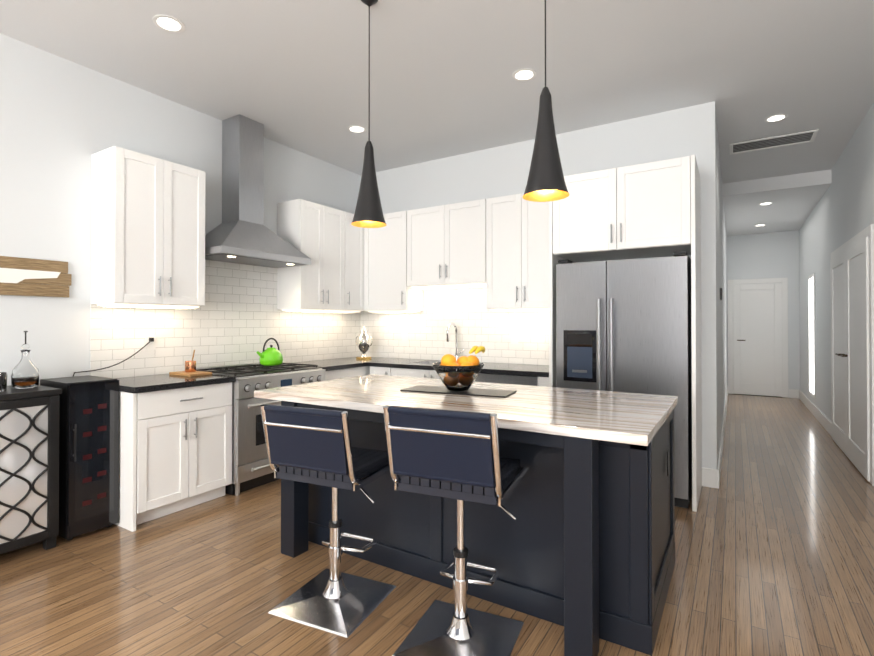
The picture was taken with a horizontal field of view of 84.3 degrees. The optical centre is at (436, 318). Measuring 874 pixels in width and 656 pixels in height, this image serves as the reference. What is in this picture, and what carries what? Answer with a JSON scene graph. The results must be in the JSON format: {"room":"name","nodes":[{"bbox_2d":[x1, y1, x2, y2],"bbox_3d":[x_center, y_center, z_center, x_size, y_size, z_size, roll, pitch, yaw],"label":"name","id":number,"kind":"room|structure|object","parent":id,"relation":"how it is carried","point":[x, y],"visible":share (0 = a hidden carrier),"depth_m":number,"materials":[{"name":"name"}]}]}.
{"room":"kitchen","nodes":[
{"label":"kitchen","id":0,"kind":"room"},
{"bbox_2d":[0,33,360,385],"bbox_3d":[-2.929,-0.210,2.678,0.120,3.100,7.690,0,-1,32],"label":"wall","id":1,"kind":"structure","parent":0,"point":[62,120],"depth_m":3.28,"materials":[{"name":"white paint"}]},
{"bbox_2d":[0,256,71,296],"bbox_3d":[-2.720,-0.267,2.874,0.022,0.238,0.920,0,-1,32],"label":"sign","id":2,"kind":"object","parent":1,"relation":"attached to","point":[17,275],"visible":0.9,"depth_m":3.08,"materials":[{"name":"brown wood"}]},
{"bbox_2d":[91,146,205,307],"bbox_3d":[-2.114,-0.627,3.570,0.330,1.050,0.650,0,-1,32],"label":"upper cabinet","id":3,"kind":"object","parent":1,"relation":"attached to","point":[147,230],"depth_m":3.38,"materials":[{"name":"white wood"}]},
{"bbox_2d":[90,260,361,377],"bbox_3d":[-1.670,-0.077,4.594,0.008,1.034,2.865,0,-1,32],"label":"backsplash","id":4,"kind":"structure","parent":1,"relation":"attached to","point":[238,318],"depth_m":4.23,"materials":[{"name":"tile"}]},
{"bbox_2d":[145,335,155,349],"bbox_3d":[-2.205,0.181,3.712,0.006,0.115,0.075,0,-1,32],"label":"electrical outlet","id":5,"kind":"object","parent":4,"relation":"attached to","point":[150,346],"visible":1,"depth_m":3.70,"materials":[{"name":"white plastic"}]},
{"bbox_2d":[72,338,153,376],"bbox_3d":[-2.321,0.395,3.470,0.060,0.505,0.554,0,-1,32],"label":"power cord","id":6,"kind":"object","parent":5,"relation":"attached to","point":[151,339],"visible":0.83,"depth_m":3.49,"materials":[{"name":"black plastic"}]},
{"bbox_2d":[205,114,310,267],"bbox_3d":[-1.613,-1.119,4.212,0.489,1.251,0.920,0,-1,32],"label":"range hood","id":7,"kind":"object","parent":1,"relation":"attached to","point":[241,233],"visible":0.9,"depth_m":4.17,"materials":[{"name":"silver metal"}]},
{"bbox_2d":[277,199,350,311],"bbox_3d":[-1.259,-0.616,4.955,0.330,1.050,0.674,0,-1,32],"label":"upper cabinet","id":8,"kind":"object","parent":1,"relation":"attached to","point":[322,233],"depth_m":4.76,"materials":[{"name":"white wood"}]},
{"bbox_2d":[347,213,363,311],"bbox_3d":[-1.046,-0.613,5.299,0.330,1.050,0.386,0,-1,32],"label":"upper cabinet","id":9,"kind":"object","parent":1,"relation":"attached to","point":[357,233],"depth_m":5.28,"materials":[{"name":"white wood"}]},
{"bbox_2d":[0,394,873,655],"bbox_3d":[0.753,1.391,3.946,5.040,0.081,13.740,0,-1,32],"label":"floor","id":10,"kind":"structure","parent":0,"point":[774,544],"depth_m":2.48,"materials":[{"name":"brown wood"}]},
{"bbox_2d":[0,385,61,554],"bbox_3d":[-2.632,0.875,2.591,0.458,0.930,0.870,0,-1,32],"label":"bar cabinet","id":11,"kind":"object","parent":10,"relation":"on","point":[29,466],"visible":1,"depth_m":2.72,"materials":[{"name":"black wood"}]},
{"bbox_2d":[0,372,6,391],"bbox_3d":[-2.545,0.362,2.724,0.222,0.095,0.220,0,-1,32],"label":"glasses","id":12,"kind":"object","parent":11,"relation":"on","point":[3,381],"visible":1,"depth_m":2.71,"materials":[{"name":"clear glass"}]},
{"bbox_2d":[11,331,39,388],"bbox_3d":[-2.459,0.241,2.883,0.132,0.339,0.132,0,-1,32],"label":"decanter","id":13,"kind":"object","parent":11,"relation":"on","point":[25,374],"visible":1,"depth_m":2.85,"materials":[{"name":"clear glass"}]},
{"bbox_2d":[40,375,118,540],"bbox_3d":[-2.291,0.867,3.100,0.458,0.955,0.275,0,-1,32],"label":"wine cooler","id":14,"kind":"object","parent":10,"relation":"on","point":[88,453],"visible":0.9,"depth_m":2.97,"materials":[{"name":"black metal"}]},
{"bbox_2d":[115,381,233,531],"bbox_3d":[-1.987,0.910,3.504,0.600,0.876,0.712,0,-1,32],"label":"base cabinet","id":15,"kind":"object","parent":10,"relation":"on","point":[175,443],"depth_m":3.27,"materials":[{"name":"white wood"}]},
{"bbox_2d":[114,374,235,392],"bbox_3d":[-1.975,0.452,3.494,0.634,0.040,0.722,0,-1,32],"label":"countertop","id":16,"kind":"structure","parent":15,"relation":"on","point":[150,383],"depth_m":3.38,"materials":[{"name":"black stone"}]},
{"bbox_2d":[169,350,211,376],"bbox_3d":[-1.918,0.338,3.759,0.280,0.191,0.180,0,-1,32],"label":"cutting board","id":17,"kind":"object","parent":16,"relation":"on","point":[190,369],"visible":1,"depth_m":3.74,"materials":[{"name":"brown wood"}]},
{"bbox_2d":[196,362,324,495],"bbox_3d":[-1.508,0.880,4.160,0.708,0.945,0.900,0,-1,32],"label":"range","id":18,"kind":"object","parent":10,"relation":"on","point":[251,468],"visible":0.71,"depth_m":3.77,"materials":[{"name":"silver metal"}]},
{"bbox_2d":[256,338,282,365],"bbox_3d":[-1.521,0.294,4.365,0.208,0.248,0.260,0,-1,32],"label":"kettle","id":19,"kind":"object","parent":18,"relation":"on","point":[271,356],"visible":1,"depth_m":4.32,"materials":[{"name":"green metal"}]},
{"bbox_2d":[260,404,395,637],"bbox_3d":[-0.479,0.862,2.294,0.484,0.950,0.498,0,-1,24],"label":"stool","id":20,"kind":"object","parent":10,"relation":"on","point":[310,445],"visible":1,"depth_m":2.16,"materials":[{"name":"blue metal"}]},
{"bbox_2d":[325,365,365,380],"bbox_3d":[-1.157,0.921,4.849,0.600,0.876,0.637,0,-1,32],"label":"base cabinet","id":21,"kind":"object","parent":10,"relation":"on","point":[334,373],"depth_m":4.69,"materials":[{"name":"white wood"}]},
{"bbox_2d":[284,357,401,372],"bbox_3d":[-0.980,0.465,5.107,0.634,0.040,1.255,0,-1,32],"label":"countertop","id":22,"kind":"structure","parent":21,"relation":"on","point":[350,362],"depth_m":4.91,"materials":[{"name":"black stone"}]},
{"bbox_2d":[355,326,372,358],"bbox_3d":[-0.824,0.260,5.418,0.250,0.375,0.179,0,-1,32],"label":"urn","id":23,"kind":"object","parent":22,"relation":"on","point":[363,342],"visible":1,"depth_m":5.37,"materials":[{"name":"metal"}]},
{"bbox_2d":[366,365,369,374],"bbox_3d":[-0.843,0.925,5.357,0.600,0.876,0.681,0,-1,32],"label":"base cabinet","id":24,"kind":"object","parent":10,"relation":"on","point":[367,367],"depth_m":5.02,"materials":[{"name":"white wood"}]},
{"bbox_2d":[370,367,394,375],"bbox_3d":[-0.394,0.923,5.126,0.338,0.875,0.600,0,-1,32],"label":"base cabinet","id":25,"kind":"object","parent":10,"relation":"on","point":[390,371],"depth_m":4.87,"materials":[{"name":"white wood"}]},
{"bbox_2d":[395,367,439,378],"bbox_3d":[0.059,0.921,4.846,0.982,0.875,0.600,0,-1,32],"label":"base cabinet","id":26,"kind":"object","parent":10,"relation":"on","point":[399,371],"depth_m":4.67,"materials":[{"name":"white wood"}]},
{"bbox_2d":[367,359,555,378],"bbox_3d":[0.265,0.462,4.702,1.908,0.040,0.635,0,-1,32],"label":"countertop","id":27,"kind":"structure","parent":26,"relation":"on","point":[544,372],"depth_m":4.54,"materials":[{"name":"black stone"}]},
{"bbox_2d":[446,322,464,360],"bbox_3d":[0.192,0.238,4.933,0.132,0.410,0.232,0,-1,32],"label":"faucet","id":28,"kind":"object","parent":27,"relation":"on","point":[456,337],"visible":0.88,"depth_m":5.00,"materials":[{"name":"silver metal"}]},
{"bbox_2d":[383,405,527,655],"bbox_3d":[0.106,0.837,2.003,0.484,0.995,0.498,0,-1,24],"label":"stool","id":29,"kind":"object","parent":10,"relation":"on","point":[452,454],"visible":1,"depth_m":1.88,"materials":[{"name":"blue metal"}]},
{"bbox_2d":[264,398,675,655],"bbox_3d":[0.149,0.904,2.748,2.082,0.876,1.069,0,-1,32],"label":"kitchen island","id":30,"kind":"object","parent":10,"relation":"on","point":[581,548],"depth_m":2.17,"materials":[{"name":"black wood"}]},
{"bbox_2d":[254,374,677,445],"bbox_3d":[0.119,0.446,2.765,2.170,0.040,1.090,0,-1,32],"label":"island countertop","id":31,"kind":"structure","parent":30,"relation":"on","point":[629,419],"depth_m":2.44,"materials":[{"name":"white stone"}]},
{"bbox_2d":[400,346,516,396],"bbox_3d":[0.123,0.292,2.840,0.640,0.268,0.316,0,-1,24],"label":"fruit bowl","id":32,"kind":"object","parent":31,"relation":"on","point":[459,375],"visible":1,"depth_m":2.77,"materials":[{"name":"black"}]},
{"bbox_2d":[474,373,537,385],"bbox_3d":[0.695,0.919,4.359,0.600,0.871,0.551,0,-1,32],"label":"dishwasher","id":33,"kind":"object","parent":10,"relation":"on","point":[509,379],"visible":0.08,"depth_m":4.15,"materials":[{"name":"grey metal"}]},
{"bbox_2d":[556,251,691,507],"bbox_3d":[1.508,0.438,3.873,0.940,1.825,0.701,0,-1,32],"label":"fridge","id":34,"kind":"object","parent":10,"relation":"on","point":[623,325],"visible":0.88,"depth_m":3.58,"materials":[{"name":"grey metal"}]},
{"bbox_2d":[0,0,873,235],"bbox_3d":[0.753,-1.719,3.972,5.040,0.260,13.740,0,-1,32],"label":"ceiling","id":35,"kind":"structure","parent":0,"point":[294,74],"depth_m":3.37,"materials":[{"name":"white paint"}]},
{"bbox_2d":[152,14,184,32],"bbox_3d":[-1.595,-1.755,2.872,0.170,0.005,0.170,0,-1,32],"label":"recessed light","id":36,"kind":"object","parent":35,"relation":"in","point":[169,23],"visible":1,"depth_m":2.86,"materials":[{"name":"white"}]},
{"bbox_2d":[347,125,365,132],"bbox_3d":[-0.736,-1.742,4.434,0.170,0.005,0.170,0,-1,32],"label":"recessed light","id":37,"kind":"object","parent":35,"relation":"in","point":[356,129],"visible":1,"depth_m":4.43,"materials":[{"name":"white plastic"}]},
{"bbox_2d":[351,0,385,227],"bbox_3d":[-0.371,-1.137,2.640,0.192,1.244,0.192,0,-1,32],"label":"pendant light","id":38,"kind":"object","parent":35,"relation":"hanging from","point":[368,212],"visible":1,"depth_m":2.60,"materials":[{"name":"black metal"}]},
{"bbox_2d":[512,68,535,80],"bbox_3d":[0.627,-1.750,3.463,0.170,0.005,0.170,0,-1,32],"label":"recessed light","id":39,"kind":"object","parent":35,"relation":"in","point":[525,74],"visible":1,"depth_m":3.45,"materials":[{"name":"white"}]},
{"bbox_2d":[523,0,568,201],"bbox_3d":[0.456,-1.139,2.029,0.192,1.249,0.192,0,-1,32],"label":"pendant light","id":40,"kind":"object","parent":35,"relation":"hanging from","point":[546,182],"visible":1,"depth_m":1.99,"materials":[{"name":"black metal"}]},
{"bbox_2d":[758,202,772,204],"bbox_3d":[4.465,-1.565,6.556,0.170,0.005,0.170,0,-1,32],"label":"recessed light","id":41,"kind":"object","parent":35,"relation":"in","point":[766,203],"visible":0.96,"depth_m":6.53,"materials":[{"name":"white"}]},
{"bbox_2d":[729,129,818,154],"bbox_3d":[3.293,-1.736,4.755,0.700,0.012,0.340,0,-1,32],"label":"ceiling vent","id":42,"kind":"object","parent":35,"relation":"in","point":[808,136],"visible":0.92,"depth_m":4.74,"materials":[{"name":"grey metal"}]},
{"bbox_2d":[764,114,787,121],"bbox_3d":[2.946,-1.744,4.193,0.170,0.005,0.170,0,-1,32],"label":"recessed light","id":43,"kind":"object","parent":35,"relation":"in","point":[776,117],"visible":1,"depth_m":4.19,"materials":[{"name":"white plastic"}]},
{"bbox_2d":[361,101,716,468],"bbox_3d":[0.689,-0.191,4.892,3.710,3.100,0.120,0,-1,32],"label":"wall","id":44,"kind":"structure","parent":0,"point":[499,171],"depth_m":4.28,"materials":[{"name":"white paint"}]},
{"bbox_2d":[364,210,423,312],"bbox_3d":[-0.452,-0.613,5.334,0.640,1.050,0.330,0,-1,32],"label":"upper cabinet","id":45,"kind":"object","parent":44,"relation":"attached to","point":[387,249],"depth_m":5.19,"materials":[{"name":"white wood"}]},
{"bbox_2d":[412,198,487,288],"bbox_3d":[0.158,-0.741,4.958,0.916,0.800,0.330,0,-1,32],"label":"upper cabinet","id":46,"kind":"object","parent":44,"relation":"attached to","point":[450,241],"depth_m":4.79,"materials":[{"name":"white wood"}]},
{"bbox_2d":[362,286,548,364],"bbox_3d":[0.173,0.053,5.133,2.518,0.784,0.008,0,-1,32],"label":"backsplash","id":47,"kind":"structure","parent":44,"relation":"attached to","point":[477,325],"depth_m":5.08,"materials":[{"name":"tile"}]},
{"bbox_2d":[476,193,548,310],"bbox_3d":[0.827,-0.619,4.544,0.778,1.050,0.330,0,-1,32],"label":"upper cabinet","id":48,"kind":"object","parent":44,"relation":"attached to","point":[498,247],"depth_m":4.41,"materials":[{"name":"white wood"}]},
{"bbox_2d":[551,155,698,262],"bbox_3d":[1.530,-0.837,3.932,1.000,0.625,0.635,0,-1,32],"label":"upper cabinet","id":49,"kind":"object","parent":44,"relation":"attached to","point":[648,210],"depth_m":3.64,"materials":[{"name":"white wood"}]},
{"bbox_2d":[716,117,726,463],"bbox_3d":[3.805,-0.178,6.523,0.120,3.100,5.930,0,-1,32],"label":"wall","id":50,"kind":"structure","parent":0,"point":[721,267],"depth_m":5.14,"materials":[{"name":"white paint"}]},
{"bbox_2d":[712,386,727,488],"bbox_3d":[3.819,1.297,6.423,0.036,0.150,6.066,0,-1,32],"label":"baseboard","id":51,"kind":"structure","parent":50,"relation":"attached to","point":[716,473],"depth_m":4.22,"materials":[{"name":"white wood"}]},
{"bbox_2d":[726,230,799,397],"bbox_3d":[5.858,-0.159,8.811,1.210,3.100,0.120,0,-1,32],"label":"wall","id":52,"kind":"structure","parent":0,"point":[764,255],"depth_m":8.62,"materials":[{"name":"white paint"}]},
{"bbox_2d":[728,277,787,397],"bbox_3d":[5.789,0.331,8.723,0.910,2.120,0.093,0,-1,32],"label":"door","id":53,"kind":"structure","parent":52,"relation":"in","point":[757,339],"depth_m":8.73,"materials":[{"name":"white wood"}]},
{"bbox_2d":[799,103,873,420],"bbox_3d":[2.846,-0.210,2.667,0.120,3.100,13.740,0,-1,32],"label":"wall","id":54,"kind":"structure","parent":0,"point":[842,212],"depth_m":5.82,"materials":[{"name":"white paint"}]},
{"bbox_2d":[808,273,815,398],"bbox_3d":[5.468,0.242,7.039,0.012,1.770,0.600,0,-1,32],"label":"window","id":55,"kind":"structure","parent":54,"relation":"in","point":[812,373],"depth_m":6.96,"materials":[{"name":"white glass"}]},
{"bbox_2d":[798,390,831,436],"bbox_3d":[5.441,1.301,6.988,0.019,0.150,3.400,0,-1,32],"label":"baseboard","id":56,"kind":"structure","parent":54,"relation":"attached to","point":[824,421],"depth_m":6.61,"materials":[{"name":"white wood"}]},
{"bbox_2d":[830,224,873,485],"bbox_3d":[4.003,0.297,4.740,0.093,2.120,1.920,0,-1,32],"label":"closet door","id":57,"kind":"structure","parent":54,"relation":"in","point":[852,336],"depth_m":4.44,"materials":[{"name":"white wood"}]}
]}

